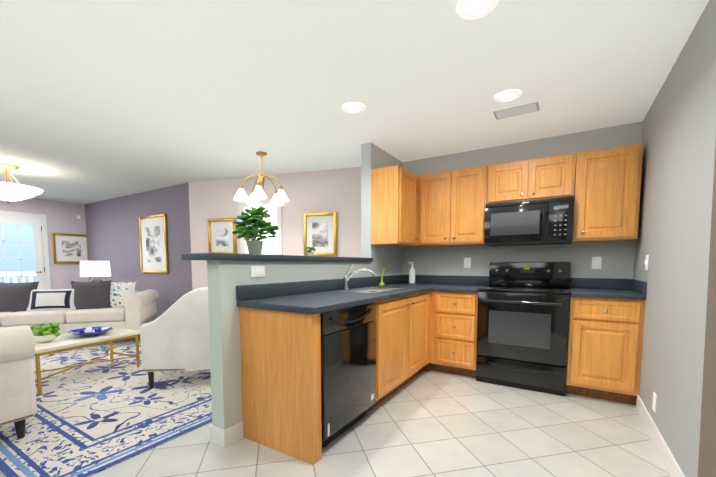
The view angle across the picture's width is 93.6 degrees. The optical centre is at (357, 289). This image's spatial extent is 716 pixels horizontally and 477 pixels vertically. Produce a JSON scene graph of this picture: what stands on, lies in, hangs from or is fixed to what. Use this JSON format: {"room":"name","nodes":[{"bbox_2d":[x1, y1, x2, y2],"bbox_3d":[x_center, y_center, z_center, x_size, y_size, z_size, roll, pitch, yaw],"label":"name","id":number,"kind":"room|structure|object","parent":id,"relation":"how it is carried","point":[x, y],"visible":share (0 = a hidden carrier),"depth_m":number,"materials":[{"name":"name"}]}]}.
{"room":"kitchen","nodes":[
{"label":"kitchen","id":0,"kind":"room"},
{"bbox_2d":[0,198,88,289],"bbox_3d":[-7.369,-0.447,5.093,0.120,2.440,5.400,3,5,31],"label":"wall","id":1,"kind":"structure","parent":0,"point":[61,217],"depth_m":6.92,"materials":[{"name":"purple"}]},
{"bbox_2d":[0,210,50,289],"bbox_3d":[-6.492,-0.390,6.340,0.079,2.140,1.050,3,5,31],"label":"glass door","id":2,"kind":"structure","parent":1,"relation":"attached to","point":[24,254],"depth_m":6.47,"materials":[{"name":"white glass"}]},
{"bbox_2d":[52,233,88,262],"bbox_3d":[-6.038,-0.858,7.090,0.032,0.620,0.620,3,5,31],"label":"framed picture","id":3,"kind":"object","parent":1,"relation":"attached to","point":[70,248],"visible":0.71,"depth_m":7.06,"materials":[{"name":"gold metal"}]},
{"bbox_2d":[85,182,191,316],"bbox_3d":[-4.307,-0.549,6.450,3.920,2.440,0.120,3,5,31],"label":"wall","id":4,"kind":"structure","parent":0,"point":[112,229],"depth_m":6.17,"materials":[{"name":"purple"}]},
{"bbox_2d":[138,214,168,272],"bbox_3d":[-3.598,-0.789,5.903,0.860,1.000,0.032,3,5,31],"label":"framed picture","id":5,"kind":"object","parent":4,"relation":"attached to","point":[153,244],"visible":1,"depth_m":5.89,"materials":[{"name":"gold metal"}]},
{"bbox_2d":[188,167,360,289],"bbox_3d":[-1.085,-0.436,4.947,3.279,2.440,0.120,1,5,17],"label":"wall","id":6,"kind":"structure","parent":0,"point":[338,191],"depth_m":4.79,"materials":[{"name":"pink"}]},
{"bbox_2d":[208,218,236,252],"bbox_3d":[-2.082,-0.807,5.149,0.500,0.550,0.032,1,5,17],"label":"framed picture","id":7,"kind":"object","parent":6,"relation":"attached to","point":[221,238],"visible":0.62,"depth_m":5.14,"materials":[{"name":"gold metal"}]},
{"bbox_2d":[239,199,282,254],"bbox_3d":[-1.422,-0.879,4.975,0.700,0.860,0.085,1,5,17],"label":"dining room window","id":8,"kind":"structure","parent":6,"relation":"in","point":[272,245],"depth_m":4.95,"materials":[{"name":"white"}]},
{"bbox_2d":[303,212,336,255],"bbox_3d":[-0.526,-0.760,4.664,0.500,0.600,0.032,1,5,17],"label":"framed picture","id":9,"kind":"object","parent":6,"relation":"attached to","point":[320,233],"visible":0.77,"depth_m":4.66,"materials":[{"name":"gold metal"}]},
{"bbox_2d":[207,142,402,429],"bbox_3d":[-0.192,-0.306,3.222,0.120,2.440,2.700,3,5,31],"label":"wall","id":10,"kind":"structure","parent":0,"point":[225,278],"depth_m":2.21,"materials":[{"name":"grey paint"}]},
{"bbox_2d":[209,422,243,447],"bbox_3d":[-0.410,0.883,2.955,0.148,0.110,1.894,3,5,31],"label":"baseboard","id":11,"kind":"structure","parent":10,"relation":"attached to","point":[222,438],"depth_m":2.16,"materials":[{"name":"white wood"}]},
{"bbox_2d":[251,266,264,276],"bbox_3d":[-0.685,-0.121,2.304,0.008,0.075,0.118,3,5,31],"label":"outlet","id":12,"kind":"object","parent":10,"relation":"attached to","point":[257,271],"visible":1,"depth_m":2.30,"materials":[{"name":"white plastic"}]},
{"bbox_2d":[181,253,372,261],"bbox_3d":[-0.484,-0.264,2.886,0.335,0.042,1.938,3,5,31],"label":"bar","id":13,"kind":"object","parent":10,"relation":"on","point":[227,256],"visible":1,"depth_m":2.34,"materials":[{"name":"grey stone"}]},
{"bbox_2d":[232,206,278,253],"bbox_3d":[-0.741,-0.424,2.450,0.307,0.343,0.304,3,5,31],"label":"potted plant","id":14,"kind":"object","parent":13,"relation":"on","point":[248,227],"visible":1,"depth_m":2.39,"materials":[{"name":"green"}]},
{"bbox_2d":[305,247,315,255],"bbox_3d":[-0.417,-0.335,2.974,0.106,0.086,0.081,3,5,31],"label":"potted plant","id":15,"kind":"object","parent":13,"relation":"on","point":[310,253],"visible":0.96,"depth_m":2.96,"materials":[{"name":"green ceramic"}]},
{"bbox_2d":[371,165,422,246],"bbox_3d":[0.508,-0.900,3.852,0.367,0.790,0.818,3,5,31],"label":"upper cabinet","id":16,"kind":"object","parent":10,"relation":"attached to","point":[394,206],"visible":0.98,"depth_m":3.53,"materials":[{"name":"brown wood"}]},
{"bbox_2d":[0,370,669,476],"bbox_3d":[-3.013,0.981,3.054,10.145,0.100,6.900,3,5,31],"label":"floor","id":17,"kind":"structure","parent":0,"point":[431,423],"depth_m":2.16,"materials":[{"name":"tile"}]},
{"bbox_2d":[0,325,36,438],"bbox_3d":[-3.155,0.605,2.299,1.886,0.740,0.952,3,5,31],"label":"armchair","id":18,"kind":"object","parent":17,"relation":"on","point":[18,405],"visible":1,"depth_m":2.15,"materials":[{"name":"beige fabric"}]},
{"bbox_2d":[0,280,158,341],"bbox_3d":[-4.383,0.332,4.833,2.482,0.904,1.045,-1,5,-18],"label":"sofa","id":19,"kind":"object","parent":17,"relation":"on","point":[125,305],"visible":0.94,"depth_m":4.65,"materials":[{"name":"beige fabric"}]},
{"bbox_2d":[0,337,211,476],"bbox_3d":[-2.708,0.869,3.799,4.180,0.010,2.540,3,5,31],"label":"rug","id":20,"kind":"object","parent":17,"relation":"on","point":[88,420],"visible":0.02,"depth_m":2.57,"materials":[{"name":"fabric"}]},
{"bbox_2d":[30,323,139,394],"bbox_3d":[-2.833,0.600,3.420,0.550,0.582,0.950,2,5,23],"label":"coffee table","id":21,"kind":"object","parent":20,"relation":"on","point":[49,339],"visible":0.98,"depth_m":3.29,"materials":[{"name":"beige stone"}]},
{"bbox_2d":[140,287,210,388],"bbox_3d":[-1.705,0.428,3.379,0.893,0.930,0.877,3,5,31],"label":"armchair","id":22,"kind":"object","parent":20,"relation":"on","point":[174,336],"visible":0.58,"depth_m":3.05,"materials":[{"name":"beige fabric"}]},
{"bbox_2d":[240,307,321,464],"bbox_3d":[-0.493,0.561,2.096,0.603,0.880,0.078,3,5,31],"label":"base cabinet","id":23,"kind":"object","parent":17,"relation":"on","point":[281,376],"visible":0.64,"depth_m":2.02,"materials":[{"name":"brown wood"}]},
{"bbox_2d":[321,303,375,447],"bbox_3d":[-0.276,0.541,2.390,0.609,0.876,0.644,3,5,31],"label":"dishwasher","id":24,"kind":"object","parent":17,"relation":"on","point":[348,367],"visible":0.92,"depth_m":2.17,"materials":[{"name":"black metal"}]},
{"bbox_2d":[366,291,429,412],"bbox_3d":[0.206,0.478,3.196,0.644,0.880,1.230,3,5,31],"label":"base cabinet","id":25,"kind":"object","parent":17,"relation":"on","point":[402,338],"visible":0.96,"depth_m":2.90,"materials":[{"name":"brown wood"}]},
{"bbox_2d":[236,275,435,314],"bbox_3d":[0.173,-0.025,3.086,0.660,0.139,2.583,3,5,31],"label":"countertop","id":26,"kind":"structure","parent":25,"relation":"on","point":[313,297],"depth_m":2.46,"materials":[{"name":"grey stone"}]},
{"bbox_2d":[342,264,374,289],"bbox_3d":[0.003,-0.116,3.082,0.291,0.240,0.149,3,5,31],"label":"faucet","id":27,"kind":"object","parent":26,"relation":"on","point":[346,277],"visible":1,"depth_m":3.09,"materials":[{"name":"silver metal"}]},
{"bbox_2d":[336,287,405,293],"bbox_3d":[0.139,0.014,3.067,0.369,0.023,0.659,3,5,31],"label":"sink","id":28,"kind":"object","parent":26,"relation":"in","point":[371,290],"visible":0.75,"depth_m":3.18,"materials":[{"name":"silver metal"}]},
{"bbox_2d":[379,268,385,285],"bbox_3d":[0.267,-0.140,3.718,0.077,0.194,0.068,3,5,31],"label":"dish brush","id":29,"kind":"object","parent":26,"relation":"on","point":[381,284],"visible":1,"depth_m":3.71,"materials":[{"name":"green plastic"}]},
{"bbox_2d":[408,262,414,282],"bbox_3d":[0.662,-0.206,4.140,0.088,0.261,0.076,3,5,31],"label":"soap bottle","id":30,"kind":"object","parent":26,"relation":"on","point":[412,275],"visible":1,"depth_m":4.11,"materials":[{"name":"white plastic"}]},
{"bbox_2d":[422,363,431,371],"bbox_3d":[0.664,0.419,3.986,0.596,0.880,0.596,3,5,31],"label":"base cabinet","id":31,"kind":"object","parent":17,"relation":"on","point":[427,368],"visible":0.07,"depth_m":3.62,"materials":[{"name":"brown wood"}]},
{"bbox_2d":[429,291,477,377],"bbox_3d":[1.113,0.442,3.682,0.484,0.880,0.647,3,5,31],"label":"base cabinet","id":32,"kind":"object","parent":17,"relation":"on","point":[453,333],"visible":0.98,"depth_m":3.43,"materials":[{"name":"brown wood"}]},
{"bbox_2d":[436,275,488,292],"bbox_3d":[1.135,-0.066,3.621,0.422,0.139,0.663,3,5,31],"label":"countertop","id":33,"kind":"structure","parent":32,"relation":"on","point":[443,282],"depth_m":3.84,"materials":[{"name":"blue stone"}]},
{"bbox_2d":[476,262,569,395],"bbox_3d":[1.627,0.319,3.316,0.756,1.180,0.697,3,5,31],"label":"stove","id":34,"kind":"object","parent":17,"relation":"on","point":[522,322],"visible":1,"depth_m":3.10,"materials":[{"name":"black metal"}]},
{"bbox_2d":[566,295,644,404],"bbox_3d":[2.182,0.491,3.029,0.493,0.880,0.647,3,5,31],"label":"base cabinet","id":35,"kind":"object","parent":17,"relation":"on","point":[604,346],"visible":1,"depth_m":2.78,"materials":[{"name":"brown wood"}]},
{"bbox_2d":[570,278,646,299],"bbox_3d":[2.185,-0.018,2.995,0.493,0.139,0.638,3,5,31],"label":"countertop","id":36,"kind":"structure","parent":35,"relation":"on","point":[579,287],"depth_m":3.02,"materials":[{"name":"grey stone"}]},
{"bbox_3d":[-4.724,0.382,5.463,0.966,0.710,1.070,3,5,31],"label":"console table","id":37,"kind":"object","parent":17,"relation":"on","visible":0},
{"bbox_2d":[80,261,110,281],"bbox_3d":[-4.270,-0.220,5.477,0.400,0.485,0.400,3,5,31],"label":"table lamp","id":38,"kind":"object","parent":37,"relation":"on","point":[95,270],"visible":0.69,"depth_m":5.32,"materials":[{"name":"white fabric"}]},
{"bbox_2d":[0,0,708,204],"bbox_3d":[-3.013,-1.552,2.862,10.145,0.100,6.900,3,5,31],"label":"ceiling","id":39,"kind":"structure","parent":0,"point":[101,100],"depth_m":2.35,"materials":[{"name":"paint"}]},
{"bbox_2d":[0,162,42,203],"bbox_3d":[-4.585,-1.368,4.389,0.700,0.495,0.700,3,5,31],"label":"flush ceiling light","id":40,"kind":"object","parent":39,"relation":"attached to","point":[11,192],"visible":1,"depth_m":4.33,"materials":[{"name":"white glass"}]},
{"bbox_2d":[234,151,288,205],"bbox_3d":[-1.110,-1.307,3.938,0.617,0.550,0.600,3,5,31],"label":"chandelier","id":41,"kind":"object","parent":39,"relation":"hanging from","point":[279,198],"visible":1,"depth_m":3.87,"materials":[{"name":"white glass"}]},
{"bbox_2d":[341,102,365,112],"bbox_3d":[-0.036,-1.488,2.764,0.200,0.012,0.200,3,5,31],"label":"recessed light","id":42,"kind":"object","parent":39,"relation":"in","point":[353,107],"visible":1,"depth_m":2.75,"materials":[{"name":"white glass"}]},
{"bbox_2d":[456,0,498,19],"bbox_3d":[0.590,-1.406,1.667,0.200,0.012,0.200,3,5,31],"label":"recessed light","id":43,"kind":"object","parent":39,"relation":"in","point":[466,8],"visible":1,"depth_m":1.68,"materials":[{"name":"white"}]},
{"bbox_2d":[494,89,521,101],"bbox_3d":[1.144,-1.474,2.569,0.200,0.012,0.200,3,5,31],"label":"recessed light","id":44,"kind":"object","parent":39,"relation":"in","point":[508,95],"visible":1,"depth_m":2.55,"materials":[{"name":"white"}]},
{"bbox_2d":[493,101,539,119],"bbox_3d":[1.325,-1.490,2.813,0.340,0.015,0.180,3,5,31],"label":"ceiling vent","id":45,"kind":"object","parent":39,"relation":"in","point":[532,107],"visible":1,"depth_m":2.79,"materials":[{"name":"white metal"}]},
{"bbox_2d":[402,121,642,288],"bbox_3d":[1.596,-0.348,3.779,2.585,2.440,0.120,3,5,31],"label":"wall","id":46,"kind":"structure","parent":0,"point":[617,261],"depth_m":3.53,"materials":[{"name":"grey paint"}]},
{"bbox_2d":[416,166,487,246],"bbox_3d":[1.067,-0.894,3.774,0.762,0.790,0.367,3,5,31],"label":"upper cabinet","id":47,"kind":"object","parent":46,"relation":"attached to","point":[450,208],"visible":0.98,"depth_m":3.63,"materials":[{"name":"brown wood"}]},
{"bbox_2d":[464,258,470,267],"bbox_3d":[1.270,-0.307,3.906,0.075,0.118,0.008,3,5,31],"label":"outlet","id":48,"kind":"object","parent":46,"relation":"attached to","point":[467,262],"visible":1,"depth_m":3.90,"materials":[{"name":"white plastic"}]},
{"bbox_2d":[487,153,575,203],"bbox_3d":[1.719,-1.062,3.361,0.754,0.392,0.367,3,5,31],"label":"upper cabinet","id":49,"kind":"object","parent":46,"relation":"attached to","point":[542,178],"visible":1,"depth_m":3.21,"materials":[{"name":"brown wood"}]},
{"bbox_2d":[484,196,573,245],"bbox_3d":[1.695,-0.655,3.354,0.754,0.407,0.454,3,5,31],"label":"microwave","id":50,"kind":"object","parent":49,"relation":"attached to","point":[547,221],"visible":1,"depth_m":3.18,"materials":[{"name":"black"}]},
{"bbox_2d":[592,257,601,268],"bbox_3d":[2.319,-0.259,3.265,0.075,0.118,0.008,3,5,31],"label":"outlet","id":51,"kind":"object","parent":46,"relation":"attached to","point":[596,262],"visible":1,"depth_m":3.26,"materials":[{"name":"white plastic"}]},
{"bbox_2d":[572,143,642,242],"bbox_3d":[2.243,-0.840,3.056,0.463,0.790,0.367,3,5,31],"label":"upper cabinet","id":52,"kind":"object","parent":46,"relation":"attached to","point":[607,193],"visible":1,"depth_m":2.92,"materials":[{"name":"brown wood"}]},
{"bbox_2d":[633,0,715,476],"bbox_3d":[1.832,-0.199,1.811,0.120,2.440,3.000,3,5,31],"label":"wall","id":53,"kind":"structure","parent":0,"point":[672,240],"depth_m":1.89,"materials":[{"name":"grey paint"}]},
{"bbox_2d":[645,255,648,269],"bbox_3d":[2.249,-0.211,2.624,0.015,0.118,0.075,3,5,31],"label":"light switch","id":54,"kind":"object","parent":53,"relation":"attached to","point":[646,263],"visible":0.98,"depth_m":2.61,"materials":[{"name":"white plastic"}]},
{"bbox_2d":[652,392,656,412],"bbox_3d":[1.975,0.751,2.241,0.008,0.118,0.075,3,5,31],"label":"outlet","id":55,"kind":"object","parent":53,"relation":"attached to","point":[654,402],"visible":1,"depth_m":2.23,"materials":[{"name":"white plastic"}]},
{"bbox_2d":[636,395,684,476],"bbox_3d":[1.618,0.979,1.679,0.013,0.110,2.399,3,5,31],"label":"baseboard","id":56,"kind":"structure","parent":53,"relation":"attached to","point":[673,468],"depth_m":2.05,"materials":[{"name":"white wood"}]},
{"bbox_2d":[698,140,715,476],"bbox_3d":[0.080,-0.007,-0.744,0.430,2.440,3.200,3,5,31],"label":"wall","id":57,"kind":"structure","parent":0,"point":[707,457],"depth_m":0.70,"materials":[{"name":"brown"}]}
]}

